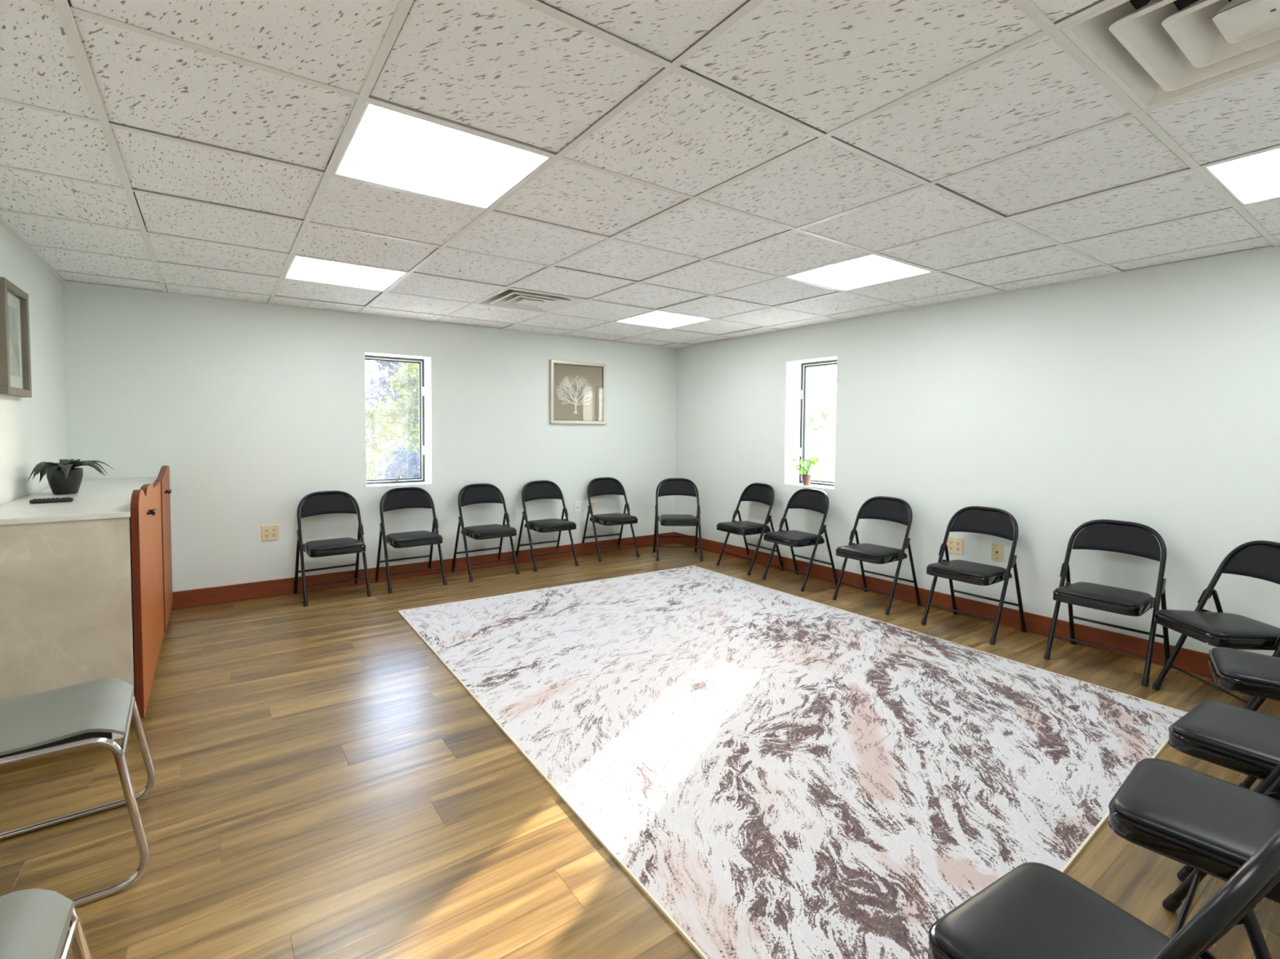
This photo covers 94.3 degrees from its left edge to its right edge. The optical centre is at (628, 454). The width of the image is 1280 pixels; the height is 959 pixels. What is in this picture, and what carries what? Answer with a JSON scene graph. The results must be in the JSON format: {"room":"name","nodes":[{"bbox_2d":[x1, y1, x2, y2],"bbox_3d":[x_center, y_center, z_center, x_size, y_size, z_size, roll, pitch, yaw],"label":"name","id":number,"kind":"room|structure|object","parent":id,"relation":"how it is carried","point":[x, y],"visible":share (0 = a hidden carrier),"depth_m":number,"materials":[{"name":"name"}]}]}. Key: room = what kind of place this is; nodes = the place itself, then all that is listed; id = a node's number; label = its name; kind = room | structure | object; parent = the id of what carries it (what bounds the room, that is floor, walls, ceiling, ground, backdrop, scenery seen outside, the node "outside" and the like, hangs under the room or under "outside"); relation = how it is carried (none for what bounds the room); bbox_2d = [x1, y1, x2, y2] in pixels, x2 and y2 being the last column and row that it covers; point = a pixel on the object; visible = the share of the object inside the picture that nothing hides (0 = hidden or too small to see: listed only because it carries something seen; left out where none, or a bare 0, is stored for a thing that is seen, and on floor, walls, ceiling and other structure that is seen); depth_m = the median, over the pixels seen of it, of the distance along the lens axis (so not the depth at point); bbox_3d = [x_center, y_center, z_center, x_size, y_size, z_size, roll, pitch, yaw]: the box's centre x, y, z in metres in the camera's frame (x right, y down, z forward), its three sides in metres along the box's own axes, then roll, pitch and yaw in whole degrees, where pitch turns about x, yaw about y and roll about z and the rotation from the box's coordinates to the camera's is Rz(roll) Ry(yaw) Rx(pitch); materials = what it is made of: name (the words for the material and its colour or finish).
{"room":"group meeting room","nodes":[
{"label":"group meeting room","id":0,"kind":"room"},
{"bbox_2d":[0,222,66,505],"bbox_3d":[-2.093,0.043,1.383,0.300,2.558,5.697,-1,3,-35],"label":"wall","id":1,"kind":"structure","parent":0,"point":[33,430],"depth_m":3.15,"materials":[{"name":"white paint"}]},
{"bbox_2d":[0,276,31,397],"bbox_3d":[-2.851,-0.525,2.749,0.039,0.506,0.405,-1,3,-35],"label":"framed picture","id":2,"kind":"object","parent":1,"relation":"attached to","point":[15,335],"visible":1,"depth_m":2.77,"materials":[{"name":"grey"}]},
{"bbox_2d":[8,304,19,377],"bbox_3d":[-2.855,-0.524,2.746,0.002,0.318,0.227,-1,3,-35],"label":"print","id":3,"kind":"object","parent":2,"relation":"attached to","point":[14,348],"depth_m":2.77},
{"bbox_2d":[0,216,65,281],"bbox_3d":[-1.947,-0.988,1.424,0.022,0.004,5.675,-1,3,-35],"label":"trim","id":4,"kind":"structure","parent":1,"relation":"attached to","point":[2,221],"depth_m":3.05,"materials":[{"name":"white metal"}]},
{"bbox_2d":[61,280,676,591],"bbox_3d":[-1.623,-0.117,5.366,5.636,2.558,0.300,-1,3,-35],"label":"wall","id":5,"kind":"structure","parent":0,"point":[252,410],"depth_m":4.61,"materials":[{"name":"white paint"}]},
{"bbox_2d":[261,524,279,541],"bbox_3d":[-2.695,0.593,4.460,0.112,0.114,0.009,-1,3,-35],"label":"wall outlet","id":6,"kind":"object","parent":5,"relation":"attached to","point":[268,532],"visible":1,"depth_m":4.46,"materials":[{"name":"beige plastic"}]},
{"bbox_2d":[264,533,269,537],"bbox_3d":[-2.712,0.613,4.445,0.033,0.029,0.002,-1,3,-35],"label":"receptacle","id":7,"kind":"object","parent":6,"relation":"attached to","point":[266,535],"depth_m":4.45,"materials":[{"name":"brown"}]},
{"bbox_2d":[271,528,276,532],"bbox_3d":[-2.674,0.573,4.470,0.033,0.029,0.002,-1,3,-35],"label":"receptacle","id":8,"kind":"object","parent":6,"relation":"attached to","point":[273,530],"depth_m":4.47,"materials":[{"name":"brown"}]},
{"bbox_2d":[271,533,276,537],"bbox_3d":[-2.674,0.612,4.472,0.033,0.029,0.002,-1,3,-35],"label":"receptacle","id":9,"kind":"object","parent":6,"relation":"attached to","point":[273,535],"depth_m":4.47,"materials":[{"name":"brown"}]},
{"bbox_2d":[61,280,676,348],"bbox_3d":[-1.524,-1.140,5.192,5.036,0.004,0.022,-1,3,-35],"label":"trim","id":10,"kind":"structure","parent":5,"relation":"attached to","point":[61,281],"depth_m":4.62,"materials":[{"name":"white metal"}]},
{"bbox_2d":[364,355,424,484],"bbox_3d":[-2.039,-0.291,5.138,0.528,1.090,0.085,-1,3,-35],"label":"window","id":11,"kind":"structure","parent":5,"relation":"in","point":[420,362],"depth_m":5.26,"materials":[{"name":"grey"}]},
{"bbox_2d":[170,532,674,609],"bbox_3d":[-1.547,0.987,5.278,5.022,0.121,0.014,-1,3,-35],"label":"baseboard","id":12,"kind":"structure","parent":5,"relation":"attached to","point":[214,595],"depth_m":4.92,"materials":[{"name":"brown wood"}]},
{"bbox_2d":[573,502,580,513],"bbox_3d":[-0.516,0.539,5.979,0.072,0.114,0.014,-1,3,-35],"label":"cable plate","id":13,"kind":"object","parent":5,"relation":"attached to","point":[577,504],"visible":1,"depth_m":5.98,"materials":[{"name":"white plastic"}]},
{"bbox_2d":[549,360,606,424],"bbox_3d":[-0.501,-0.610,5.924,0.630,0.615,0.033,-1,3,-35],"label":"framed picture","id":14,"kind":"object","parent":5,"relation":"attached to","point":[577,389],"visible":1,"depth_m":5.92,"materials":[{"name":"beige"}]},
{"bbox_2d":[588,502,594,513],"bbox_3d":[-0.383,0.553,6.075,0.072,0.114,0.009,-1,3,-35],"label":"wall outlet","id":15,"kind":"object","parent":5,"relation":"attached to","point":[592,504],"visible":0.42,"depth_m":6.08,"materials":[{"name":"beige plastic"}]},
{"bbox_2d":[365,440,835,481],"bbox_3d":[-10.523,-0.314,51.671,120.000,0.100,85.703,-1,3,-35],"label":"ground","id":16,"kind":"structure","parent":0,"point":[824,457],"depth_m":34.78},
{"bbox_2d":[365,404,396,479],"bbox_3d":[-5.924,0.029,13.731,1.077,2.386,1.178,-1,3,-35],"label":"shrub","id":17,"kind":"object","parent":16,"relation":"on","point":[374,420],"visible":0.7,"depth_m":13.72,"materials":[{"name":"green plant"}]},
{"bbox_2d":[364,360,418,475],"bbox_3d":[-9.210,-2.609,24.011,3.180,7.033,3.928,0,2,-2],"label":"conifer","id":18,"kind":"object","parent":16,"relation":"on","point":[372,383],"visible":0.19,"depth_m":23.57,"materials":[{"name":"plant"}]},
{"bbox_2d":[366,433,419,479],"bbox_3d":[-3.938,0.520,10.424,1.361,1.754,1.619,2,3,36],"label":"shrub","id":19,"kind":"object","parent":16,"relation":"on","point":[406,463],"visible":0.3,"depth_m":10.25,"materials":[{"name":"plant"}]},
{"bbox_2d":[373,362,419,473],"bbox_3d":[-5.453,-0.725,15.213,2.128,3.778,1.927,1,3,22],"label":"leafy tree","id":20,"kind":"object","parent":16,"relation":"on","point":[406,380],"visible":0.56,"depth_m":15.06,"materials":[{"name":"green plant"}]},
{"bbox_2d":[805,421,834,480],"bbox_3d":[4.769,0.097,16.431,1.957,2.322,2.209,0,2,-5],"label":"shrub","id":21,"kind":"object","parent":16,"relation":"on","point":[815,476],"visible":0.17,"depth_m":16.10,"materials":[{"name":"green plant"}]},
{"bbox_2d":[806,364,836,472],"bbox_3d":[6.872,-2.246,22.199,4.201,6.423,4.614,0,2,-3],"label":"leafy tree","id":22,"kind":"object","parent":16,"relation":"on","point":[820,411],"visible":0.27,"depth_m":21.33,"materials":[{"name":"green plant"}]},
{"bbox_2d":[0,0,1279,347],"bbox_3d":[0.102,-1.112,2.865,5.036,0.160,5.697,-1,3,-35],"label":"ceiling","id":23,"kind":"structure","parent":0,"point":[706,155],"depth_m":1.96,"materials":[{"name":"white"}]},
{"bbox_2d":[284,255,406,291],"bbox_3d":[-1.712,-1.089,3.569,0.584,0.029,0.584,-1,3,-35],"label":"recessed light","id":24,"kind":"object","parent":23,"relation":"in","point":[303,268],"visible":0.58,"depth_m":3.56,"materials":[{"name":"white paint"}]},
{"bbox_2d":[333,102,551,208],"bbox_3d":[-0.664,-1.020,2.072,0.584,0.029,0.584,-1,3,-35],"label":"recessed light","id":25,"kind":"object","parent":23,"relation":"in","point":[387,147],"visible":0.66,"depth_m":2.03,"materials":[{"name":"white paint"}]},
{"bbox_2d":[476,288,585,312],"bbox_3d":[-0.712,-1.137,4.266,0.584,0.104,0.584,-1,3,-35],"label":"ceiling vent","id":26,"kind":"object","parent":23,"relation":"in","point":[508,298],"visible":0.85,"depth_m":4.29,"materials":[{"name":"white metal"}]},
{"bbox_2d":[616,311,711,328],"bbox_3d":[0.287,-1.132,4.966,0.584,0.029,0.584,-1,3,-35],"label":"recessed light","id":27,"kind":"object","parent":23,"relation":"in","point":[660,319],"visible":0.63,"depth_m":4.98,"materials":[{"name":"white paint"}]},
{"bbox_2d":[786,253,931,290],"bbox_3d":[1.335,-1.063,3.468,0.584,0.029,0.584,-1,3,-35],"label":"recessed light","id":28,"kind":"object","parent":23,"relation":"in","point":[872,269],"visible":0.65,"depth_m":3.46,"materials":[{"name":"white paint"}]},
{"bbox_2d":[1060,0,1279,109],"bbox_3d":[1.383,-1.000,1.271,0.584,0.104,0.584,-1,3,-35],"label":"ceiling vent","id":29,"kind":"object","parent":23,"relation":"in","point":[1157,52],"visible":0.97,"depth_m":1.40,"materials":[{"name":"white metal"}]},
{"bbox_2d":[1204,147,1279,204],"bbox_3d":[2.382,-0.995,1.970,0.584,0.029,0.584,-1,3,-35],"label":"recessed light","id":30,"kind":"object","parent":23,"relation":"in","point":[1255,178],"visible":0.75,"depth_m":2.12,"materials":[{"name":"white paint"}]},
{"bbox_2d":[0,542,1279,958],"bbox_3d":[0.085,1.214,2.960,5.036,0.120,5.697,-1,3,-35],"label":"floor","id":31,"kind":"structure","parent":0,"point":[325,786],"depth_m":1.99,"materials":[{"name":"brown wood"}]},
{"bbox_2d":[0,888,92,958],"bbox_3d":[-1.092,0.807,0.783,0.568,0.853,0.502,-1,3,-34],"label":"chair","id":32,"kind":"object","parent":31,"relation":"on","point":[36,923],"visible":1,"depth_m":1.00,"materials":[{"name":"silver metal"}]},
{"bbox_2d":[0,677,155,907],"bbox_3d":[-1.710,0.766,1.666,0.568,0.853,0.502,-1,3,-37],"label":"chair","id":33,"kind":"object","parent":31,"relation":"on","point":[105,704],"visible":1,"depth_m":1.67,"materials":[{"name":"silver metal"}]},
{"bbox_2d":[0,465,173,758],"bbox_3d":[-2.774,0.618,3.135,0.538,1.016,2.080,-1,3,-35],"label":"base cabinet","id":34,"kind":"object","parent":31,"relation":"on","point":[86,582],"visible":0.91,"depth_m":2.34,"materials":[{"name":"laminate"}]},
{"bbox_2d":[29,497,73,503],"bbox_3d":[-2.578,0.206,2.652,0.140,0.020,0.044,-1,3,-39],"label":"remote control","id":35,"kind":"object","parent":34,"relation":"on","point":[57,500],"visible":1,"depth_m":2.64,"materials":[{"name":"black plastic"}]},
{"bbox_2d":[27,458,111,494],"bbox_3d":[-2.802,0.115,2.991,0.310,0.172,0.391,-1,3,-35],"label":"potted plant","id":36,"kind":"object","parent":34,"relation":"on","point":[64,477],"visible":1,"depth_m":2.95,"materials":[{"name":"green plant"}]},
{"bbox_2d":[293,490,371,606],"bbox_3d":[-2.243,0.685,4.491,0.461,0.788,0.489,-1,3,-38],"label":"folding chair","id":37,"kind":"object","parent":31,"relation":"on","point":[328,502],"visible":1,"depth_m":4.50,"materials":[{"name":"black metal"}]},
{"bbox_2d":[305,537,364,551],"bbox_3d":[-2.210,0.668,4.447,0.367,0.029,0.365,-1,3,-38],"label":"seat cushion","id":38,"kind":"object","parent":37,"relation":"on","point":[340,544],"depth_m":4.36,"materials":[{"name":"black leather"}]},
{"bbox_2d":[375,486,446,593],"bbox_3d":[-1.774,0.675,4.837,0.461,0.788,0.489,-1,3,-36],"label":"folding chair","id":39,"kind":"object","parent":31,"relation":"on","point":[398,498],"visible":1,"depth_m":4.84,"materials":[{"name":"black metal"}]},
{"bbox_2d":[386,530,441,542],"bbox_3d":[-1.741,0.657,4.793,0.367,0.029,0.365,-1,3,-36],"label":"seat cushion","id":40,"kind":"object","parent":39,"relation":"on","point":[418,535],"depth_m":4.71,"materials":[{"name":"black leather"}]},
{"bbox_2d":[451,483,519,582],"bbox_3d":[-1.249,0.663,5.204,0.461,0.788,0.489,-1,3,-37],"label":"folding chair","id":41,"kind":"object","parent":31,"relation":"on","point":[479,493],"visible":1,"depth_m":5.20,"materials":[{"name":"black metal"}]},
{"bbox_2d":[464,524,515,533],"bbox_3d":[-1.216,0.646,5.160,0.367,0.029,0.365,-1,3,-37],"label":"seat cushion","id":42,"kind":"object","parent":41,"relation":"on","point":[491,528],"depth_m":5.07,"materials":[{"name":"black leather"}]},
{"bbox_2d":[515,480,578,572],"bbox_3d":[-0.761,0.652,5.562,0.461,0.788,0.489,-1,3,-36],"label":"folding chair","id":43,"kind":"object","parent":31,"relation":"on","point":[534,490],"visible":0.99,"depth_m":5.56,"materials":[{"name":"black metal"}]},
{"bbox_2d":[528,518,575,527],"bbox_3d":[-0.729,0.635,5.517,0.367,0.029,0.365,-1,3,-36],"label":"seat cushion","id":44,"kind":"object","parent":43,"relation":"on","point":[552,522],"depth_m":5.43,"materials":[{"name":"black leather"}]},
{"bbox_2d":[582,477,639,561],"bbox_3d":[-0.179,0.640,5.969,0.461,0.788,0.489,-1,3,-31],"label":"folding chair","id":45,"kind":"object","parent":31,"relation":"on","point":[599,486],"visible":1,"depth_m":5.97,"materials":[{"name":"black metal"}]},
{"bbox_2d":[593,513,636,520],"bbox_3d":[-0.152,0.623,5.921,0.367,0.029,0.365,-1,3,-31],"label":"seat cushion","id":46,"kind":"object","parent":45,"relation":"on","point":[607,517],"depth_m":5.83,"materials":[{"name":"black leather"}]},
{"bbox_2d":[653,478,702,560],"bbox_3d":[0.492,0.646,5.941,0.461,0.788,0.489,0,2,-2],"label":"folding chair","id":47,"kind":"object","parent":31,"relation":"on","point":[668,486],"visible":1,"depth_m":6.01,"materials":[{"name":"black metal"}]},
{"bbox_2d":[660,514,698,520],"bbox_3d":[0.494,0.629,5.886,0.367,0.029,0.365,0,2,-2],"label":"seat cushion","id":48,"kind":"object","parent":47,"relation":"on","point":[665,517],"depth_m":5.80,"materials":[{"name":"black leather"}]},
{"bbox_2d":[715,483,783,575],"bbox_3d":[1.101,0.669,5.482,0.489,0.788,0.461,-1,3,-31],"label":"folding chair","id":49,"kind":"object","parent":31,"relation":"on","point":[762,493],"visible":0.98,"depth_m":5.42,"materials":[{"name":"black metal"}]},
{"bbox_2d":[717,520,768,529],"bbox_3d":[1.055,0.650,5.454,0.365,0.029,0.367,-1,3,-31],"label":"seat cushion","id":50,"kind":"object","parent":49,"relation":"on","point":[734,525],"depth_m":5.38,"materials":[{"name":"black leather"}]},
{"bbox_2d":[398,565,1187,958],"bbox_3d":[0.486,1.136,3.344,2.725,0.010,3.641,-1,3,-35],"label":"area rug","id":51,"kind":"object","parent":31,"relation":"on","point":[780,775],"visible":1,"depth_m":2.37,"materials":[{"name":"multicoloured carpet"}]},
{"bbox_2d":[762,488,838,591],"bbox_3d":[1.420,0.692,4.969,0.489,0.788,0.461,-1,3,-31],"label":"folding chair","id":52,"kind":"object","parent":31,"relation":"on","point":[814,500],"visible":0.99,"depth_m":4.91,"materials":[{"name":"black metal"}]},
{"bbox_2d":[764,530,822,541],"bbox_3d":[1.374,0.674,4.940,0.365,0.029,0.367,-1,3,-31],"label":"seat cushion","id":53,"kind":"object","parent":52,"relation":"on","point":[780,535],"depth_m":4.86,"materials":[{"name":"black leather"}]},
{"bbox_2d":[832,496,921,615],"bbox_3d":[1.825,0.718,4.394,0.489,0.788,0.461,-1,3,-35],"label":"folding chair","id":54,"kind":"object","parent":31,"relation":"on","point":[894,509],"visible":1,"depth_m":4.35,"materials":[{"name":"black metal"}]},
{"bbox_2d":[837,543,901,557],"bbox_3d":[1.781,0.700,4.363,0.365,0.029,0.367,-1,3,-35],"label":"seat cushion","id":55,"kind":"object","parent":54,"relation":"on","point":[860,550],"depth_m":4.28,"materials":[{"name":"black leather"}]},
{"bbox_2d":[920,506,1026,644],"bbox_3d":[2.218,0.744,3.830,0.489,0.788,0.461,-1,3,-34],"label":"folding chair","id":56,"kind":"object","parent":31,"relation":"on","point":[994,522],"visible":1,"depth_m":3.79,"materials":[{"name":"black metal"}]},
{"bbox_2d":[928,560,1006,577],"bbox_3d":[2.174,0.726,3.799,0.365,0.029,0.367,-1,3,-34],"label":"seat cushion","id":57,"kind":"object","parent":56,"relation":"on","point":[953,568],"depth_m":3.73,"materials":[{"name":"black leather"}]},
{"bbox_2d":[927,826,1279,958],"bbox_3d":[0.787,0.853,0.920,0.461,0.788,0.489,-1,3,-30],"label":"folding chair","id":58,"kind":"object","parent":31,"relation":"on","point":[1034,910],"visible":1,"depth_m":1.00,"materials":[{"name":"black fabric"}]},
{"bbox_2d":[934,862,1202,958],"bbox_3d":[0.760,0.832,0.966,0.367,0.029,0.365,-1,3,-30],"label":"seat cushion","id":59,"kind":"object","parent":58,"relation":"on","point":[1035,910],"depth_m":1.03,"materials":[{"name":"black leather"}]},
{"bbox_2d":[1044,519,1171,686],"bbox_3d":[2.627,0.770,3.258,0.489,0.788,0.461,-1,3,-36],"label":"folding chair","id":60,"kind":"object","parent":31,"relation":"on","point":[1131,538],"visible":0.98,"depth_m":3.23,"materials":[{"name":"black metal"}]},
{"bbox_2d":[1054,582,1151,606],"bbox_3d":[2.583,0.752,3.225,0.365,0.029,0.367,-1,3,-36],"label":"seat cushion","id":61,"kind":"object","parent":60,"relation":"on","point":[1091,593],"depth_m":3.16,"materials":[{"name":"black leather"}]},
{"bbox_2d":[1107,758,1279,939],"bbox_3d":[1.399,0.842,1.304,0.461,0.788,0.489,-1,3,-39],"label":"folding chair","id":62,"kind":"object","parent":31,"relation":"on","point":[1204,823],"visible":0.92,"depth_m":1.34,"materials":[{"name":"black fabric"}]},
{"bbox_2d":[1113,758,1279,864],"bbox_3d":[1.365,0.821,1.345,0.367,0.029,0.365,-1,3,-39],"label":"seat cushion","id":63,"kind":"object","parent":62,"relation":"on","point":[1211,819],"depth_m":1.34,"materials":[{"name":"black leather"}]},
{"bbox_2d":[1151,540,1279,709],"bbox_3d":[2.787,0.794,2.712,0.489,0.788,0.461,1,2,5],"label":"folding chair","id":64,"kind":"object","parent":31,"relation":"on","point":[1259,559],"visible":0.91,"depth_m":2.72,"materials":[{"name":"black metal"}]},
{"bbox_2d":[1156,609,1279,639],"bbox_3d":[2.733,0.774,2.716,0.365,0.029,0.367,1,2,5],"label":"seat cushion","id":65,"kind":"object","parent":64,"relation":"on","point":[1205,624],"depth_m":2.67,"materials":[{"name":"black leather"}]},
{"bbox_2d":[1168,700,1279,881],"bbox_3d":[1.864,0.831,1.645,0.461,0.788,0.489,-1,3,-32],"label":"folding chair","id":66,"kind":"object","parent":31,"relation":"on","point":[1235,738],"visible":0.79,"depth_m":1.69,"materials":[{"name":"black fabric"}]},
{"bbox_2d":[1172,700,1279,766],"bbox_3d":[1.835,0.810,1.690,0.367,0.029,0.365,-1,3,-32],"label":"seat cushion","id":67,"kind":"object","parent":66,"relation":"on","point":[1240,735],"depth_m":1.70,"materials":[{"name":"black leather"}]},
{"bbox_2d":[1208,647,1279,789],"bbox_3d":[2.437,0.815,2.133,0.489,0.788,0.461,2,3,40],"label":"folding chair","id":68,"kind":"object","parent":31,"relation":"on","point":[1242,672],"visible":0.8,"depth_m":2.15,"materials":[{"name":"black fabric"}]},
{"bbox_2d":[1211,647,1279,687],"bbox_3d":[2.396,0.794,2.167,0.365,0.029,0.367,2,3,40],"label":"seat cushion","id":69,"kind":"object","parent":68,"relation":"on","point":[1242,668],"depth_m":2.17,"materials":[{"name":"black leather"}]},
{"bbox_2d":[674,246,1279,656],"bbox_3d":[2.281,-0.051,4.438,0.300,2.558,5.697,-1,3,-35],"label":"wall","id":70,"kind":"structure","parent":0,"point":[1150,397],"depth_m":3.74,"materials":[{"name":"white paint"}]},
{"bbox_2d":[791,455,822,485],"bbox_3d":[1.593,0.144,5.295,0.220,0.269,0.269,-1,3,-35],"label":"potted plant","id":71,"kind":"object","parent":70,"relation":"on","point":[806,477],"visible":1,"depth_m":5.28,"materials":[{"name":"green plant"}]},
{"bbox_2d":[799,360,836,486],"bbox_3d":[1.758,-0.275,5.305,0.057,1.108,0.532,-1,3,-35],"label":"window","id":72,"kind":"structure","parent":70,"relation":"in","point":[804,370],"depth_m":5.49,"materials":[{"name":"grey"}]},
{"bbox_2d":[674,532,1213,678],"bbox_3d":[2.144,1.050,4.393,0.014,0.121,5.697,-1,3,-35],"label":"baseboard","id":73,"kind":"structure","parent":70,"relation":"attached to","point":[1196,662],"depth_m":3.98,"materials":[{"name":"brown wood"}]},
{"bbox_2d":[946,537,963,555],"bbox_3d":[2.292,0.645,4.174,0.009,0.114,0.114,-1,3,-35],"label":"wall outlet","id":74,"kind":"object","parent":70,"relation":"attached to","point":[955,545],"visible":0.99,"depth_m":4.17,"materials":[{"name":"beige plastic"}]},
{"bbox_2d":[948,540,953,545],"bbox_3d":[2.276,0.624,4.190,0.002,0.029,0.033,-1,3,-35],"label":"receptacle","id":75,"kind":"object","parent":74,"relation":"attached to","point":[950,542],"depth_m":4.19,"materials":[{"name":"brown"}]},
{"bbox_2d":[948,545,953,550],"bbox_3d":[2.276,0.663,4.192,0.002,0.029,0.033,-1,3,-35],"label":"receptacle","id":76,"kind":"object","parent":74,"relation":"attached to","point":[950,547],"depth_m":4.19,"materials":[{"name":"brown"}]},
{"bbox_2d":[955,546,959,551],"bbox_3d":[2.302,0.665,4.154,0.002,0.029,0.033,-1,3,-35],"label":"receptacle","id":77,"kind":"object","parent":74,"relation":"attached to","point":[957,548],"depth_m":4.16,"materials":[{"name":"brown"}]},
{"bbox_2d":[676,244,1279,348],"bbox_3d":[2.163,-1.077,4.295,0.022,0.004,5.675,-1,3,-35],"label":"trim","id":78,"kind":"structure","parent":70,"relation":"attached to","point":[1270,246],"depth_m":3.72,"materials":[{"name":"white metal"}]},
{"bbox_2d":[991,542,1003,561],"bbox_3d":[2.449,0.652,3.946,0.014,0.114,0.072,-1,3,-35],"label":"cable plate","id":79,"kind":"object","parent":70,"relation":"attached to","point":[997,553],"visible":1,"depth_m":3.94,"materials":[{"name":"beige plastic"}]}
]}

